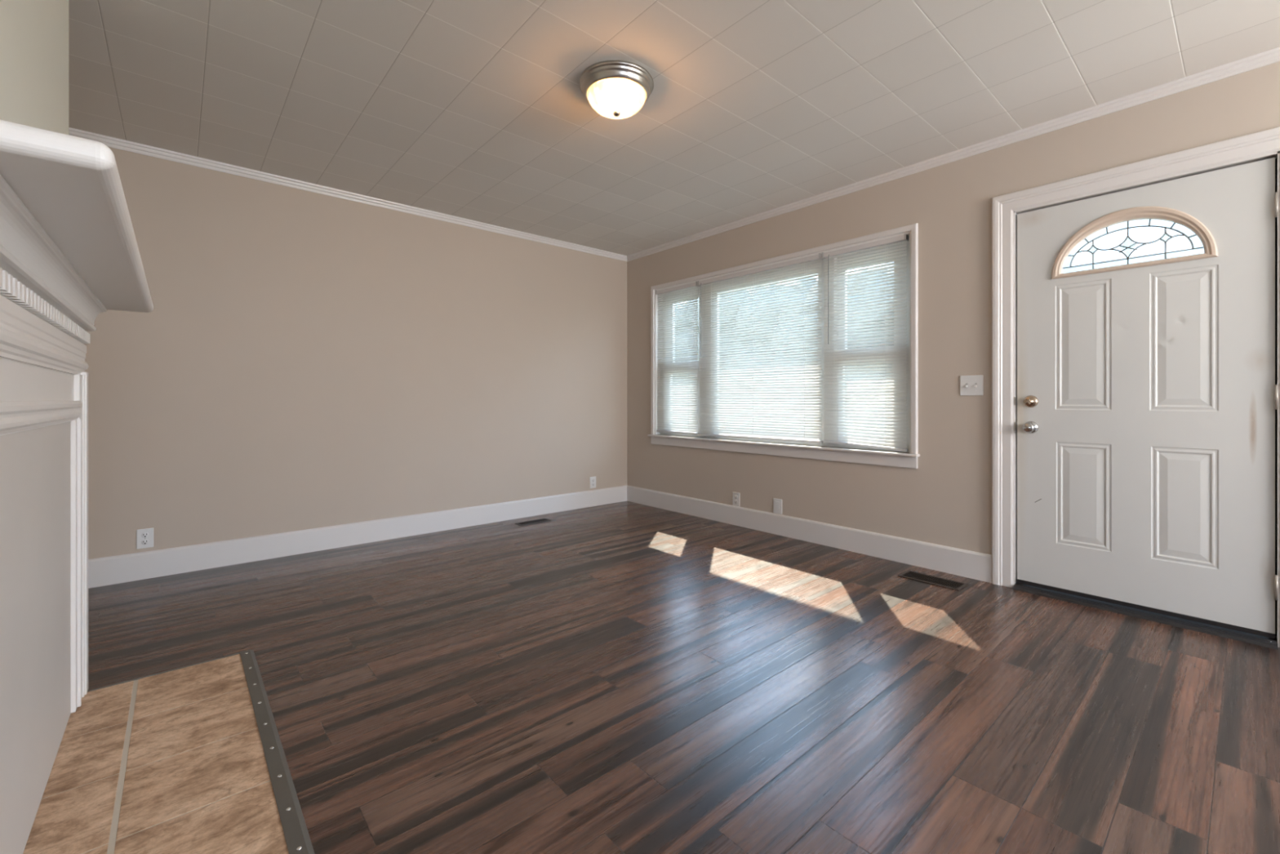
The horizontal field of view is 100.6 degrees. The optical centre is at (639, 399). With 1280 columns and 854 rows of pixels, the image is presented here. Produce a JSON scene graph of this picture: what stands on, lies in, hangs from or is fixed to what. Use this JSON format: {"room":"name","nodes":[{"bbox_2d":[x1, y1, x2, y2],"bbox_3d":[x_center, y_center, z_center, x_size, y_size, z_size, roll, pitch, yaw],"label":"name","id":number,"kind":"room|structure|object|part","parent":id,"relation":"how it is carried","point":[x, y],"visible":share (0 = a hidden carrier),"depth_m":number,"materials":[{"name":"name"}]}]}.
{"room":"living room","nodes":[
{"label":"living room","id":0,"kind":"room"},
{"bbox_2d":[0,0,68,134],"bbox_3d":[-1.577,-0.207,1.124,0.348,2.410,1.470,0,0,-41],"label":"wall","id":1,"kind":"structure","parent":0,"point":[34,33],"depth_m":1.36,"materials":[{"name":"beige paint"}]},
{"bbox_2d":[0,120,153,853],"bbox_3d":[-1.400,0.307,1.345,0.207,1.362,1.705,0,0,-41],"label":"fireplace surround","id":2,"kind":"object","parent":1,"relation":"attached to","point":[69,253],"visible":1,"depth_m":1.17,"materials":[{"name":"white paint"}]},
{"bbox_3d":[-1.458,0.526,1.271,0.023,0.924,1.043,0,0,-41],"label":"firebox panel","id":3,"kind":"part","parent":2,"relation":"part of","materials":[{"name":"white wood"}]},
{"bbox_3d":[-1.445,0.034,1.272,0.044,0.060,1.160,0,0,-41],"label":"moulding","id":4,"kind":"part","parent":2,"relation":"part of","materials":[{"name":"white paint"}]},
{"bbox_3d":[-1.450,-0.132,1.279,0.047,0.104,1.397,0,0,-41],"label":"architrave moulding","id":5,"kind":"part","parent":2,"relation":"part of","materials":[{"name":"white paint"}]},
{"bbox_3d":[-1.448,-0.216,1.279,0.049,0.063,1.435,0,0,-41],"label":"dentil moulding","id":6,"kind":"part","parent":2,"relation":"part of","materials":[{"name":"white paint"}]},
{"bbox_3d":[-1.461,-0.290,1.318,0.080,0.085,1.610,0,0,-41],"label":"cove moulding","id":7,"kind":"part","parent":2,"relation":"part of","materials":[{"name":"white paint"}]},
{"bbox_2d":[0,120,153,312],"bbox_3d":[-1.400,-0.353,1.345,0.207,0.042,1.705,0,0,-41],"label":"mantel shelf","id":8,"kind":"object","parent":2,"relation":"attached to","point":[67,189],"depth_m":0.92,"materials":[{"name":"white paint"}]},
{"bbox_2d":[84,146,626,559],"bbox_3d":[-1.673,-0.207,4.010,4.290,2.410,0.150,0,0,-41],"label":"wall","id":9,"kind":"structure","parent":0,"point":[301,359],"depth_m":3.57,"materials":[{"name":"beige paint"}]},
{"bbox_2d":[136,527,153,549],"bbox_3d":[-2.758,0.774,2.961,0.070,0.108,0.008,0,0,-41],"label":"wall outlet","id":10,"kind":"object","parent":9,"relation":"attached to","point":[144,537],"visible":1,"depth_m":2.96,"materials":[{"name":"white plastic"}]},
{"bbox_2d":[141,532,148,537],"bbox_3d":[-2.757,0.754,2.959,0.031,0.031,0.004,0,0,-41],"label":"receptacle","id":11,"kind":"object","parent":10,"relation":"attached to","point":[144,535],"depth_m":2.96,"materials":[{"name":"white plastic"}]},
{"bbox_2d":[141,538,148,544],"bbox_3d":[-2.757,0.793,2.959,0.031,0.031,0.004,0,0,-41],"label":"receptacle","id":12,"kind":"object","parent":10,"relation":"attached to","point":[144,541],"depth_m":2.96,"materials":[{"name":"white plastic"}]},
{"bbox_2d":[68,127,627,262],"bbox_3d":[-1.619,-1.388,3.940,3.980,0.048,0.026,0,0,-41],"label":"trim","id":13,"kind":"structure","parent":9,"relation":"attached to","point":[111,142],"depth_m":3.48,"materials":[{"name":"white wood"}]},
{"bbox_2d":[88,484,626,588],"bbox_3d":[-1.623,0.923,3.944,3.980,0.150,0.016,0,0,-41],"label":"baseboard","id":14,"kind":"structure","parent":9,"relation":"attached to","point":[112,570],"depth_m":3.49,"materials":[{"name":"white wood"}]},
{"bbox_2d":[590,475,595,488],"bbox_3d":[-0.440,0.776,4.978,0.070,0.108,0.008,0,0,-41],"label":"wall outlet","id":15,"kind":"object","parent":9,"relation":"attached to","point":[593,479],"visible":1,"depth_m":4.97,"materials":[{"name":"white plastic"}]},
{"bbox_2d":[68,0,1279,255],"bbox_3d":[0.542,-1.462,1.464,4.290,0.100,6.900,0,0,-41],"label":"ceiling","id":16,"kind":"structure","parent":0,"point":[477,110],"depth_m":2.41,"materials":[{"name":"white paint"}]},
{"bbox_2d":[579,60,653,119],"bbox_3d":[-0.104,-1.339,2.372,0.332,0.147,0.332,0,0,-41],"label":"ceiling light","id":17,"kind":"object","parent":16,"relation":"attached to","point":[615,89],"visible":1,"depth_m":2.28,"materials":[{"name":"white glass"}]},
{"bbox_3d":[-0.104,-1.323,2.372,0.262,0.086,0.262,0,0,-41],"label":"lamp shade","id":18,"kind":"part","parent":17,"relation":"part of","materials":[{"name":"beige glass"}]},
{"bbox_2d":[87,501,1279,853],"bbox_3d":[0.542,1.058,1.464,4.290,0.120,6.900,0,0,-41],"label":"floor","id":19,"kind":"structure","parent":0,"point":[624,677],"depth_m":1.77,"materials":[{"name":"brown wood"}]},
{"bbox_2d":[22,649,314,853],"bbox_3d":[-1.258,0.991,1.407,0.504,0.013,1.422,0,0,-41],"label":"hearth","id":20,"kind":"object","parent":19,"relation":"on","point":[191,758],"visible":0.93,"depth_m":1.41,"materials":[{"name":"tile"}]},
{"bbox_2d":[515,518,551,525],"bbox_3d":[-0.870,0.995,4.324,0.282,0.005,0.098,0,0,-41],"label":"floor vent","id":21,"kind":"object","parent":19,"relation":"in","point":[536,521],"visible":1,"depth_m":4.31,"materials":[{"name":"brown metal"}]},
{"bbox_2d":[897,569,968,591],"bbox_3d":[1.613,0.995,2.932,0.145,0.005,0.312,0,0,-41],"label":"floor vent","id":22,"kind":"object","parent":19,"relation":"in","point":[932,580],"visible":1,"depth_m":2.92,"materials":[{"name":"brown metal"}]},
{"bbox_2d":[626,61,1279,554],"bbox_3d":[2.096,-0.207,2.816,0.150,2.410,6.600,0,0,-41],"label":"wall","id":23,"kind":"structure","parent":0,"point":[946,500],"depth_m":3.12,"materials":[{"name":"beige paint"}]},
{"bbox_2d":[732,492,739,506],"bbox_3d":[0.764,0.793,4.226,0.008,0.108,0.070,0,0,-41],"label":"wall outlet","id":24,"kind":"object","parent":23,"relation":"attached to","point":[735,495],"visible":1,"depth_m":4.22,"materials":[{"name":"white plastic"}]},
{"bbox_2d":[773,497,782,514],"bbox_3d":[1.020,0.790,3.934,0.007,0.110,0.074,0,0,-41],"label":"blank plate","id":25,"kind":"object","parent":23,"relation":"attached to","point":[777,503],"visible":1,"depth_m":3.93,"materials":[{"name":"white plastic"}]},
{"bbox_2d":[647,222,919,468],"bbox_3d":[0.930,-0.322,4.122,0.195,1.475,2.398,0,0,-41],"label":"window","id":26,"kind":"structure","parent":23,"relation":"in","point":[895,459],"depth_m":3.68,"materials":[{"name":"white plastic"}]},
{"bbox_2d":[655,280,699,435],"bbox_3d":[0.329,-0.354,4.756,0.044,1.320,0.520,0,0,-41],"label":"window blind","id":27,"kind":"object","parent":26,"relation":"attached to","point":[665,401],"visible":0.97,"depth_m":4.75,"materials":[{"name":"white plastic"}]},
{"bbox_3d":[0.230,-0.345,4.877,0.028,1.270,0.002,0,0,-41],"label":"ladder cord","id":28,"kind":"part","parent":27,"relation":"part of","materials":[{"name":"white fabric"}]},
{"bbox_3d":[0.332,0.290,4.759,0.022,0.023,0.516,0,0,-41],"label":"rail","id":29,"kind":"part","parent":27,"relation":"part of","materials":[{"name":"white plastic"}]},
{"bbox_3d":[0.434,-0.345,4.643,0.028,1.270,0.002,0,0,-41],"label":"ladder cord","id":30,"kind":"part","parent":27,"relation":"part of","materials":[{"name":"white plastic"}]},
{"bbox_3d":[0.373,-0.021,4.801,0.032,0.633,0.518,0,0,-41],"label":"sash","id":31,"kind":"part","parent":26,"relation":"part of","materials":[{"name":"white plastic"}]},
{"bbox_3d":[0.397,-0.629,4.822,0.030,0.763,0.518,0,0,-41],"label":"sash","id":32,"kind":"part","parent":26,"relation":"part of","materials":[{"name":"white plastic"}]},
{"bbox_2d":[697,253,823,443],"bbox_3d":[0.882,-0.352,4.119,0.045,1.325,1.156,0,0,-41],"label":"window blind","id":33,"kind":"object","parent":26,"relation":"attached to","point":[726,399],"visible":0.98,"depth_m":4.06,"materials":[{"name":"white plastic"}]},
{"bbox_3d":[0.624,-0.343,4.425,0.028,1.275,0.002,0,0,-41],"label":"ladder cord","id":34,"kind":"part","parent":33,"relation":"part of","materials":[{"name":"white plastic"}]},
{"bbox_3d":[0.886,0.295,4.122,0.022,0.021,1.152,0,0,-41],"label":"rail","id":35,"kind":"part","parent":33,"relation":"part of","materials":[{"name":"white plastic"}]},
{"bbox_3d":[0.968,-0.357,4.127,0.030,1.306,1.050,0,0,-41],"label":"sash","id":36,"kind":"part","parent":26,"relation":"part of","materials":[{"name":"white plastic"}]},
{"bbox_2d":[822,233,908,451],"bbox_3d":[1.451,-0.347,3.465,0.045,1.334,0.562,0,0,-41],"label":"window blind","id":37,"kind":"object","parent":26,"relation":"attached to","point":[895,393],"visible":1,"depth_m":3.45,"materials":[{"name":"white plastic"}]},
{"bbox_3d":[1.346,-0.341,3.595,0.028,1.278,0.002,0,0,-41],"label":"ladder cord","id":38,"kind":"part","parent":37,"relation":"part of","materials":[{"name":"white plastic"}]},
{"bbox_3d":[1.456,0.298,3.468,0.022,0.043,0.558,0,0,-41],"label":"rail","id":39,"kind":"part","parent":37,"relation":"part of","materials":[{"name":"white plastic"}]},
{"bbox_3d":[1.525,-0.021,3.477,0.032,0.633,0.523,0,0,-41],"label":"sash","id":40,"kind":"part","parent":26,"relation":"part of","materials":[{"name":"white plastic"}]},
{"bbox_3d":[1.549,-0.629,3.498,0.030,0.763,0.523,0,0,-41],"label":"sash","id":41,"kind":"part","parent":26,"relation":"part of","materials":[{"name":"white plastic"}]},
{"bbox_2d":[626,484,991,582],"bbox_3d":[2.034,0.923,2.761,0.016,0.150,6.600,0,0,-41],"label":"baseboard","id":42,"kind":"structure","parent":23,"relation":"attached to","point":[951,560],"depth_m":3.58,"materials":[{"name":"white wood"}]},
{"bbox_2d":[626,47,1279,261],"bbox_3d":[2.030,-1.388,2.758,0.026,0.048,6.600,0,0,-41],"label":"trim","id":43,"kind":"structure","parent":23,"relation":"attached to","point":[1271,56],"depth_m":2.79,"materials":[{"name":"white wood"}]},
{"bbox_2d":[960,374,982,395],"bbox_3d":[1.851,-0.079,2.969,0.019,0.113,0.115,0,0,-41],"label":"light switch","id":44,"kind":"object","parent":23,"relation":"attached to","point":[969,384],"visible":1,"depth_m":2.97,"materials":[{"name":"white plastic"}]},
{"bbox_2d":[991,126,1279,649],"bbox_3d":[2.321,-0.049,2.515,0.206,2.094,1.096,0,0,-41],"label":"door","id":45,"kind":"structure","parent":23,"relation":"in","point":[1135,406],"depth_m":2.44,"materials":[{"name":"white wood"}]},
{"bbox_3d":[2.018,0.145,2.752,0.060,0.064,0.064,0,0,-41],"label":"knob","id":46,"kind":"part","parent":45,"relation":"part of","materials":[{"name":"silver metal"}]},
{"label":"outside","id":47,"kind":"structure","parent":0,"visible":0},
{"bbox_3d":[11.245,1.558,15.152,29.850,0.120,40.000,0,0,-41],"label":"ground","id":48,"kind":"structure","parent":47,"visible":0},
{"bbox_2d":[672,262,893,439],"bbox_3d":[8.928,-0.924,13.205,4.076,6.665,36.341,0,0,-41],"label":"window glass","id":49,"kind":"object","parent":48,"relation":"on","point":[890,262],"visible":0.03,"depth_m":16.66,"materials":[{"name":"glass"}]},
{"bbox_2d":[1062,219,1204,273],"bbox_3d":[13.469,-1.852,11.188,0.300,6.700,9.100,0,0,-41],"label":"window","id":50,"kind":"structure","parent":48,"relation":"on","point":[1140,234],"depth_m":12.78,"materials":[{"name":"clear glass"}]}
]}

